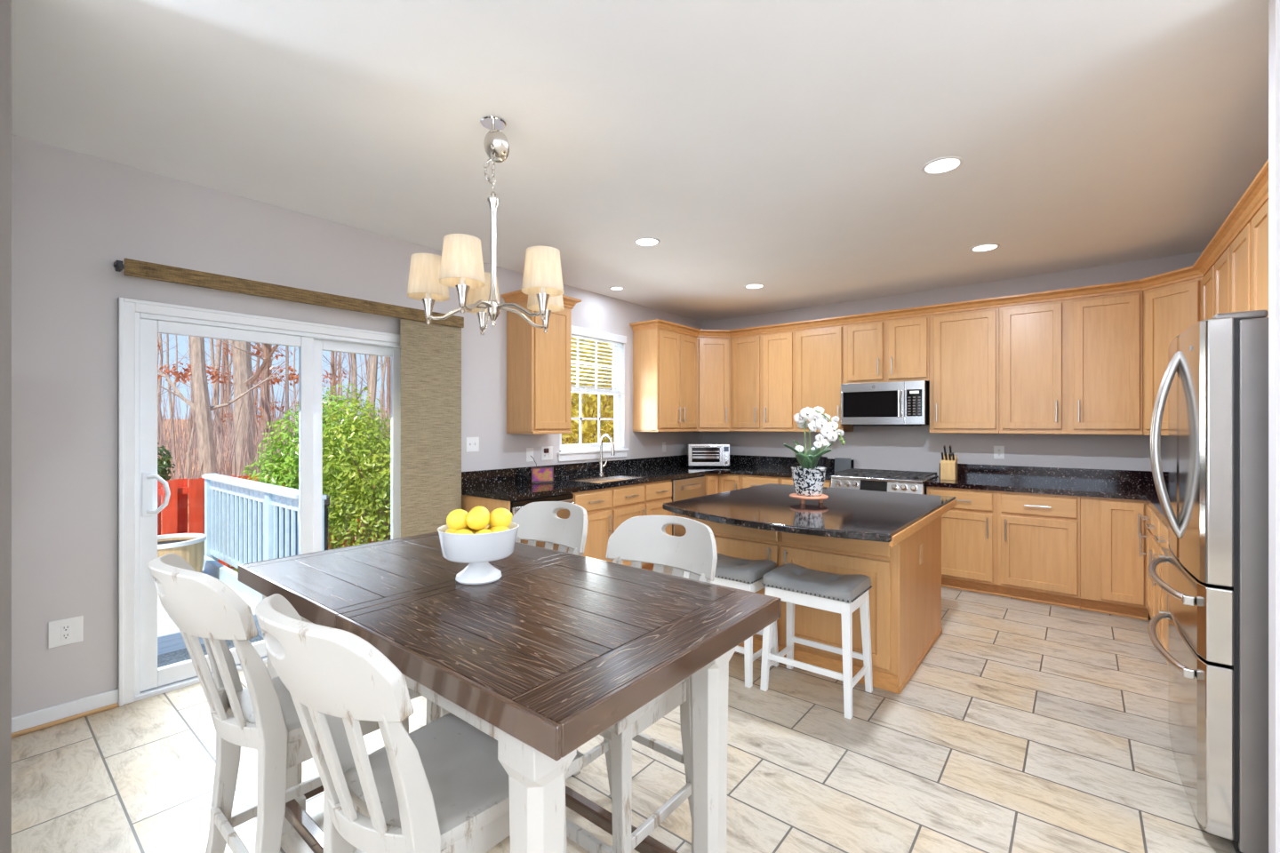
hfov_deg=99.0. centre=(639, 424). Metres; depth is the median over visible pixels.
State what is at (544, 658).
dining table
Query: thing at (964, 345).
upper cabinet
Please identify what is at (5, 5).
wall
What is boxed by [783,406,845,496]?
potted orchid
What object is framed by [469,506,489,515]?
lemon
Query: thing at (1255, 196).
crown molding
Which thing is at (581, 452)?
window
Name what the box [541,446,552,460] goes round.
outlet
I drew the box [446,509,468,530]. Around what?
lemon
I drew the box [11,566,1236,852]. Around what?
floor
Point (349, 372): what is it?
bare tree
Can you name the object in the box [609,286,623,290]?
recessed light
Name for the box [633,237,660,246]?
recessed light
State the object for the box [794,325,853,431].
upper cabinet
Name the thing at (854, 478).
cooktop
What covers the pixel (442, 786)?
dining chair
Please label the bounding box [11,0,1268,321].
ceiling
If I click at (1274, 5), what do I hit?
wall
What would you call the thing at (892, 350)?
upper cabinet
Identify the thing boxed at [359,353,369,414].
bare tree
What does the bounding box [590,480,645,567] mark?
base cabinet
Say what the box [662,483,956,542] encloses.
island countertop
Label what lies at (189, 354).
bare tree
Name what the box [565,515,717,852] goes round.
dining chair
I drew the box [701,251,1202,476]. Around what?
wall
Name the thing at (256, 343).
bare tree
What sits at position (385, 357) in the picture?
bare tree
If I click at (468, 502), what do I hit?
end panel
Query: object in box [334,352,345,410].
bare tree
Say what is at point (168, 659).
door mat
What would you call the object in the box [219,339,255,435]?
bare tree
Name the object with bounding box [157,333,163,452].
bare tree
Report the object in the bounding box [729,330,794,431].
upper cabinet
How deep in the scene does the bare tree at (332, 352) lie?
15.49 m
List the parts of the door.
handle, sliding panel, pane, fixed panel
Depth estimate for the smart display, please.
4.70 m
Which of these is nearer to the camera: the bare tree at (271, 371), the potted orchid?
the potted orchid
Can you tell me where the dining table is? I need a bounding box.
[237,531,780,852]
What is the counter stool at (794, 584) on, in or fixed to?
on the floor at (1025, 726)
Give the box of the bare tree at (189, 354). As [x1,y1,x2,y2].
[182,336,193,439]
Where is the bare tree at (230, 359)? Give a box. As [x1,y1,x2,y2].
[204,340,255,426]
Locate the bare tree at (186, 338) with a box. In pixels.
[157,337,190,448]
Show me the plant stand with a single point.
(820, 498)
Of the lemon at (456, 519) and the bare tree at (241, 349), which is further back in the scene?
the bare tree at (241, 349)
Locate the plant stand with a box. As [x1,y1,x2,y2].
[789,493,828,503]
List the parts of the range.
knob, knob, knob, control panel, knob, knob, knob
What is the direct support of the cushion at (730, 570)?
on the counter stool at (738, 573)
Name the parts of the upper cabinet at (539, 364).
rail, crown, door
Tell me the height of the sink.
0.189 m
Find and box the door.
[118,297,399,706]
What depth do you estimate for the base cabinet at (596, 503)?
4.59 m
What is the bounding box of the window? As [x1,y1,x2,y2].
[556,335,629,462]
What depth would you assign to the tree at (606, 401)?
10.42 m
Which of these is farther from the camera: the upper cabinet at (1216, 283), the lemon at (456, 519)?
the upper cabinet at (1216, 283)
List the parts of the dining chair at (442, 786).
rail, leg, rail, leg, seat, leg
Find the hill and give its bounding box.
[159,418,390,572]
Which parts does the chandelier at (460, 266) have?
trim, lamp shade, trim, arm, lamp shade, trim, trim, arm, lamp shade, arm, ceiling plate, arm, arm, lamp shade, trim, trim, lamp shade, trim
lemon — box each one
[445,528,457,534]
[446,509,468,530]
[454,528,473,534]
[465,508,489,530]
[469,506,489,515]
[475,528,493,534]
[488,507,512,527]
[489,526,509,532]
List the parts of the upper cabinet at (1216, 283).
door, door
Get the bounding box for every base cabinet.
[571,488,612,561]
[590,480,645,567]
[613,478,673,570]
[671,475,705,536]
[704,473,741,495]
[741,474,781,488]
[781,477,831,487]
[926,486,998,595]
[997,490,1079,608]
[1080,496,1148,620]
[1139,504,1162,639]
[1152,520,1168,665]
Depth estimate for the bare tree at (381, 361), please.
36.42 m
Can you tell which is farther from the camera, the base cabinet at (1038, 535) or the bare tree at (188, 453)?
the bare tree at (188, 453)
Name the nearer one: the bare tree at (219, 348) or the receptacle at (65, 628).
the receptacle at (65, 628)
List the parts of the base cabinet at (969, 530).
drawer, door, shoe moulding, handle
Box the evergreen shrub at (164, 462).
[157,442,175,487]
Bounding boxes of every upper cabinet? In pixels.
[500,289,581,434]
[632,328,697,431]
[696,336,730,431]
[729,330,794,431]
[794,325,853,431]
[843,315,929,383]
[928,307,999,433]
[999,290,1143,434]
[1143,276,1203,435]
[1201,247,1230,319]
[1230,200,1268,317]
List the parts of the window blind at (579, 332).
rail, cord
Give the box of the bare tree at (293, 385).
[276,346,298,415]
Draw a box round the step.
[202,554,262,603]
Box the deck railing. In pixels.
[201,473,326,568]
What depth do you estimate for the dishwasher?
4.16 m
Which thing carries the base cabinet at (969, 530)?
on the floor at (1025, 726)
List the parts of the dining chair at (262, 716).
rail, leg, rail, leg, seat, leg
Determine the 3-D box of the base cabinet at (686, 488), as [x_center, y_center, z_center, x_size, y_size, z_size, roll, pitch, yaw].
[0.318,0.982,5.840,0.610,0.876,0.602,0,0,39]
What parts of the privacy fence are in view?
rail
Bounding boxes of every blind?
[113,257,463,537]
[571,326,626,394]
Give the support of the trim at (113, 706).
attached to the wall at (75, 214)
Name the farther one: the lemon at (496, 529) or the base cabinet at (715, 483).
the base cabinet at (715, 483)
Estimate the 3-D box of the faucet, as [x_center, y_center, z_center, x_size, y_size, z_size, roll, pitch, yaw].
[-0.316,0.296,5.355,0.198,0.408,0.094,0,0,39]
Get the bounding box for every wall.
[0,0,11,852]
[11,134,701,717]
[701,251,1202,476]
[1268,0,1279,852]
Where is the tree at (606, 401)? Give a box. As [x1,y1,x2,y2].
[561,337,614,444]
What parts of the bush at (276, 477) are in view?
stem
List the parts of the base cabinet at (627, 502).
drawer, door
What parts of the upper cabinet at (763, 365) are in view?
door, rail, door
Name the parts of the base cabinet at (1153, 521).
handle, handle, drawer, door, handle, handle, drawer, door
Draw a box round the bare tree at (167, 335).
[157,334,214,464]
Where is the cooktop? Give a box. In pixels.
[831,473,938,484]
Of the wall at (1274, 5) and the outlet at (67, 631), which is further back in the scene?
the outlet at (67, 631)
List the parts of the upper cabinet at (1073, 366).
door, handle, rail, handle, door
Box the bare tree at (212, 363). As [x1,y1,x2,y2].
[205,338,220,447]
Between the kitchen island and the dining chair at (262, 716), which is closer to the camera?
the dining chair at (262, 716)
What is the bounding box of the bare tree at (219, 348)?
[212,339,223,473]
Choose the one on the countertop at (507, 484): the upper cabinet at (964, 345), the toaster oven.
the toaster oven
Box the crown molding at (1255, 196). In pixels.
[629,159,1268,337]
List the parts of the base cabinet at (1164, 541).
handle, drawer, door, handle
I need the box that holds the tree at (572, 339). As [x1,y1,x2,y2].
[561,338,614,444]
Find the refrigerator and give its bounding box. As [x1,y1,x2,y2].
[1147,309,1268,852]
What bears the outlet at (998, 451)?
attached to the wall at (916, 449)
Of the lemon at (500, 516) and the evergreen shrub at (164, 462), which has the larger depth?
the evergreen shrub at (164, 462)
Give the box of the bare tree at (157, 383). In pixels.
[157,383,182,402]
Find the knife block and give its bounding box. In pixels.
[940,455,957,480]
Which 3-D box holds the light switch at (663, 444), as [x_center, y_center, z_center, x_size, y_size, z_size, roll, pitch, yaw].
[0.284,0.260,6.379,0.009,0.115,0.070,0,0,39]
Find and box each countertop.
[461,455,854,501]
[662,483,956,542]
[925,463,1167,527]
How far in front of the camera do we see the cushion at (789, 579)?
2.83 m
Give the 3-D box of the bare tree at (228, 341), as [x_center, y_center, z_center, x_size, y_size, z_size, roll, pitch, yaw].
[-28.406,-5.453,38.104,2.694,12.274,2.877,0,0,-25]
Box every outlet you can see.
[48,616,82,648]
[526,448,533,462]
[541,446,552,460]
[993,446,1004,458]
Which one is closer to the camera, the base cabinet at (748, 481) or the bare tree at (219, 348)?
the base cabinet at (748, 481)
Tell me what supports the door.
in the wall at (75, 214)
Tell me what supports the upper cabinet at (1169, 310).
attached to the wall at (916, 449)
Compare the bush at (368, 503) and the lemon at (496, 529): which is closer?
the lemon at (496, 529)
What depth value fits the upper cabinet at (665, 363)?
5.90 m
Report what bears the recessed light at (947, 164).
in the ceiling
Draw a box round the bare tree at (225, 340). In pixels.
[224,339,233,450]
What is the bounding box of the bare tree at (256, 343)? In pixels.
[256,343,276,392]
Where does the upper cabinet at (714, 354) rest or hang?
attached to the wall at (916, 449)
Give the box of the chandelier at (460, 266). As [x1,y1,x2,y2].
[406,115,564,335]
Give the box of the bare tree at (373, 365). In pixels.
[364,355,388,487]
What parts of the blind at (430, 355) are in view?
fabric panel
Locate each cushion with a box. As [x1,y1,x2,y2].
[684,552,776,583]
[762,562,871,603]
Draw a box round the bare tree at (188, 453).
[186,416,196,487]
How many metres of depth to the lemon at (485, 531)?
1.72 m
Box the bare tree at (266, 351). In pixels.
[250,343,274,473]
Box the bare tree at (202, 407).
[157,336,296,478]
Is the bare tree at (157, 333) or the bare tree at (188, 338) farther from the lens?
the bare tree at (157, 333)
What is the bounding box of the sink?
[576,475,643,482]
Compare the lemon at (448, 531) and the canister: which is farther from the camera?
the canister
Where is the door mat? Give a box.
[157,634,263,668]
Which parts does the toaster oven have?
door, handle, control panel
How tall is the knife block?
0.224 m
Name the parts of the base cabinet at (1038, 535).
handle, handle, shoe moulding, drawer, door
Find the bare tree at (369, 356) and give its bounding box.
[335,355,370,397]
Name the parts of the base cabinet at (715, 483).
door, door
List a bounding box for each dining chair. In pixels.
[148,553,421,852]
[255,593,585,852]
[425,501,587,775]
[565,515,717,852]
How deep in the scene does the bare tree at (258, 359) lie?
22.75 m
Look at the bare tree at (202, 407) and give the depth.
10.51 m
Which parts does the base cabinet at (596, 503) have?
drawer, handle, door, handle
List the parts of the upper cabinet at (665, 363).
rail, door, door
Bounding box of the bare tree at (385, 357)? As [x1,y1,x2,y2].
[377,356,386,436]
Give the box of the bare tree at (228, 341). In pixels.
[223,341,228,430]
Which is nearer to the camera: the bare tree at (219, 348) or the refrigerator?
the refrigerator
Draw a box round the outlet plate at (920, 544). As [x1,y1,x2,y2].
[919,543,922,565]
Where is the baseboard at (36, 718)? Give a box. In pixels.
[11,688,118,733]
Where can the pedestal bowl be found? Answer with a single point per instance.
(477, 550)
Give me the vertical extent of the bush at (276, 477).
2.624 m
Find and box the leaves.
[157,340,388,424]
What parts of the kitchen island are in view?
drawer, door, handle, handle, drawer, door, panel, shoe moulding, edge moulding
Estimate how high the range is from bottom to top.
0.962 m
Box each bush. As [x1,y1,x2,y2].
[226,382,390,571]
[322,386,390,550]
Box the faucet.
[598,434,614,475]
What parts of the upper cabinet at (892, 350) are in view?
door, handle, door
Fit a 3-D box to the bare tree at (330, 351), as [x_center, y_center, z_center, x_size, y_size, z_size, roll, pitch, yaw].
[-22.112,-3.685,41.419,1.911,9.077,2.954,0,0,7]
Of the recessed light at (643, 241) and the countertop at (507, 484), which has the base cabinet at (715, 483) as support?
the countertop at (507, 484)
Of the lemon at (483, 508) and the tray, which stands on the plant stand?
the tray
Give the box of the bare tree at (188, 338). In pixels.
[188,337,219,445]
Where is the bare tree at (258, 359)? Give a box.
[222,342,297,455]
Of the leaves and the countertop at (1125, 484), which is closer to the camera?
the countertop at (1125, 484)
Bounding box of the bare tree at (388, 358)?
[386,356,390,436]
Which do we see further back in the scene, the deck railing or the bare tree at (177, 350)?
the bare tree at (177, 350)
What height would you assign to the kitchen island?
0.913 m
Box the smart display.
[531,466,553,483]
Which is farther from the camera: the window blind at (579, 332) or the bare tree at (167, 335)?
the bare tree at (167, 335)
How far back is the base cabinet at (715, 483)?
6.04 m
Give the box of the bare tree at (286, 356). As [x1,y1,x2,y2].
[253,344,298,473]
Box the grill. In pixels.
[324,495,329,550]
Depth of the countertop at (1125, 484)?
4.55 m
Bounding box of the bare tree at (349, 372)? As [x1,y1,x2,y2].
[329,352,365,407]
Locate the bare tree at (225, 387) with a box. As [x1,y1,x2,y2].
[207,337,231,436]
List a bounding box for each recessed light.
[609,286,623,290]
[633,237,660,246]
[744,283,764,288]
[920,156,963,174]
[969,243,999,252]
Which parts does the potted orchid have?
flower, flower, flower, flower, pot, flower, flower, flower, flower, flower, flower, stem, stem, flower, flower, flower, flower, flower, flower, flower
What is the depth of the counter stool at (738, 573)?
3.06 m
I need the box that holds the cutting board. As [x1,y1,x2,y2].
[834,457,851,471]
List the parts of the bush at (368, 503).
stem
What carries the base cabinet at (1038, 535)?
on the floor at (1025, 726)
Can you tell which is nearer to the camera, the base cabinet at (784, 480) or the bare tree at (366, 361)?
the base cabinet at (784, 480)
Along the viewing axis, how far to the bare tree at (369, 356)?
20.35 m
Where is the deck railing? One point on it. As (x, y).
(246, 521)
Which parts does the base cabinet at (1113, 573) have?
shoe moulding, door, handle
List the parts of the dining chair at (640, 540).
leg, leg, seat, rail, leg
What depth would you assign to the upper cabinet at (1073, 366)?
4.41 m
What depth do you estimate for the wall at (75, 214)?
2.72 m
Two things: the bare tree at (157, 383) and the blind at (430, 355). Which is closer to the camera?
the blind at (430, 355)
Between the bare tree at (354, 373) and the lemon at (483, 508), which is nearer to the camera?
the lemon at (483, 508)
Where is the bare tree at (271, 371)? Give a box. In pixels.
[269,344,292,434]
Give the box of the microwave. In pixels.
[840,380,929,426]
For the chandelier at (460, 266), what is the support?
hanging from the ceiling
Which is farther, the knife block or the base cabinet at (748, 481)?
the base cabinet at (748, 481)
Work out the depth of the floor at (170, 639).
4.09 m
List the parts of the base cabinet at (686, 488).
handle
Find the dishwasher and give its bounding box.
[510,493,574,552]
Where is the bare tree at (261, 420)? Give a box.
[221,351,264,455]
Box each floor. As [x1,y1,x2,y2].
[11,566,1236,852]
[157,570,263,655]
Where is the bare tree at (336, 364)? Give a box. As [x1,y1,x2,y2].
[330,352,346,413]
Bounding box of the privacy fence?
[157,469,387,568]
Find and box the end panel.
[461,495,510,513]
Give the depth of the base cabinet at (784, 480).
5.59 m
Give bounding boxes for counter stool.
[683,552,778,687]
[760,562,872,719]
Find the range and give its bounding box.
[831,468,938,495]
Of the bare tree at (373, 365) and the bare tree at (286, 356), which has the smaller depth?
the bare tree at (373, 365)
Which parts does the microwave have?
door, vent plate, handle, control frame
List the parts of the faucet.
spout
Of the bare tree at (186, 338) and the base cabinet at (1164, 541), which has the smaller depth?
the base cabinet at (1164, 541)
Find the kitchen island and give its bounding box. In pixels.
[662,483,956,694]
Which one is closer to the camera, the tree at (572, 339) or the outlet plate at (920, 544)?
the outlet plate at (920, 544)
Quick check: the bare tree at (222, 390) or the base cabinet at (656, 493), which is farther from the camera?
the bare tree at (222, 390)
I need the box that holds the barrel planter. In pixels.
[157,533,206,595]
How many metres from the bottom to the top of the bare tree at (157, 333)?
9.452 m
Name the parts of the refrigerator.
handle, handle, handle, handle, door, handle mount, handle mount, drawer, drawer, door, kick plate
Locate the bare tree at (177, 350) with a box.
[176,350,192,440]
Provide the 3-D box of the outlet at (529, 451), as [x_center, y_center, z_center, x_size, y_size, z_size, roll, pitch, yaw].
[-0.971,0.265,4.824,0.009,0.120,0.080,0,0,39]
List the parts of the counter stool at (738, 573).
leg, nailhead trim, leg, leg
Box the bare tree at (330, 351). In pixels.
[329,351,361,421]
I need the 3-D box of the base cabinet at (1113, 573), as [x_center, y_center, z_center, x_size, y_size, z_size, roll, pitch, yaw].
[3.670,0.980,4.249,0.384,0.880,0.670,0,0,39]
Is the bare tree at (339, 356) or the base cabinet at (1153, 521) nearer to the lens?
the base cabinet at (1153, 521)
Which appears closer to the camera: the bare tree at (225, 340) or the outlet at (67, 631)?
the outlet at (67, 631)
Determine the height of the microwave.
0.422 m
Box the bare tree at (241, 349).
[216,338,279,478]
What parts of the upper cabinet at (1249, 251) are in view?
door, door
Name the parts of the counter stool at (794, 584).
leg, leg, nailhead trim, leg, leg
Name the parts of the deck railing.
post, rail, rail, post, post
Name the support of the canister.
on the countertop at (507, 484)
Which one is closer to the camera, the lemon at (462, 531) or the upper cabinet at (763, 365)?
the lemon at (462, 531)
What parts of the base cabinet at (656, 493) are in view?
drawer, door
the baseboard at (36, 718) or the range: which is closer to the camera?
the baseboard at (36, 718)
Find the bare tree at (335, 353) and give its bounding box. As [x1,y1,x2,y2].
[322,352,335,418]
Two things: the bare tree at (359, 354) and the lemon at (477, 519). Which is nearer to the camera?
the lemon at (477, 519)
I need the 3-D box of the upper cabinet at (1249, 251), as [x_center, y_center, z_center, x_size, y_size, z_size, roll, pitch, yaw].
[3.117,-0.471,2.595,0.391,1.097,0.874,0,0,39]
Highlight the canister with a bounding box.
[816,456,827,471]
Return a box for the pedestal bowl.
[437,521,519,584]
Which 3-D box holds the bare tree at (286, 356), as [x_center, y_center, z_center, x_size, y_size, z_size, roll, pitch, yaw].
[-10.622,-2.404,16.317,1.827,8.673,1.827,0,0,-2]
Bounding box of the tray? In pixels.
[789,493,828,500]
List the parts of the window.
sash, sill, sash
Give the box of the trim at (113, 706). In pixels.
[11,703,118,737]
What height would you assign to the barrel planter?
0.455 m
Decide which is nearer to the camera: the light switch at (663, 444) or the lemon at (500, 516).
the lemon at (500, 516)
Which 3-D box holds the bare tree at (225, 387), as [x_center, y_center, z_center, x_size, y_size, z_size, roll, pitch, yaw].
[-27.193,-4.257,35.546,3.020,10.075,2.665,0,0,39]
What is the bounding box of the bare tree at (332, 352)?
[322,351,349,441]
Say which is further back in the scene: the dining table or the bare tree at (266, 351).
the bare tree at (266, 351)
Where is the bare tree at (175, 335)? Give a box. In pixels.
[172,335,188,420]
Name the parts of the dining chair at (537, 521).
leg, leg, rail, leg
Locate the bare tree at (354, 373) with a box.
[351,353,368,423]
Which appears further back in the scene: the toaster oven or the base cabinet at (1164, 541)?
the toaster oven
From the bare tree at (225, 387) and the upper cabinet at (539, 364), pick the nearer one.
the upper cabinet at (539, 364)
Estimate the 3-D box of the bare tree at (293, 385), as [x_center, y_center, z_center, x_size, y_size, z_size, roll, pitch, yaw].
[-23.767,-3.739,36.897,1.254,9.261,2.389,0,0,45]
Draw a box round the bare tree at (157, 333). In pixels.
[157,333,175,366]
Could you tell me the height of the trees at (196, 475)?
4.557 m
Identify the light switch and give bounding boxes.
[465,437,479,452]
[662,441,665,452]
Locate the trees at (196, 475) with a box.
[157,358,592,506]
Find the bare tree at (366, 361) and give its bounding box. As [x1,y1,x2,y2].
[343,352,367,395]
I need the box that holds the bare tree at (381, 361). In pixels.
[365,356,386,425]
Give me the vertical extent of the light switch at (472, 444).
0.118 m
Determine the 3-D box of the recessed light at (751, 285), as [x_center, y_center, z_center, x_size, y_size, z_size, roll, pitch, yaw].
[1.090,-1.321,5.211,0.192,0.005,0.192,0,0,39]
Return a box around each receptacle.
[60,624,71,640]
[996,448,1000,455]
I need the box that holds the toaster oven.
[686,443,729,467]

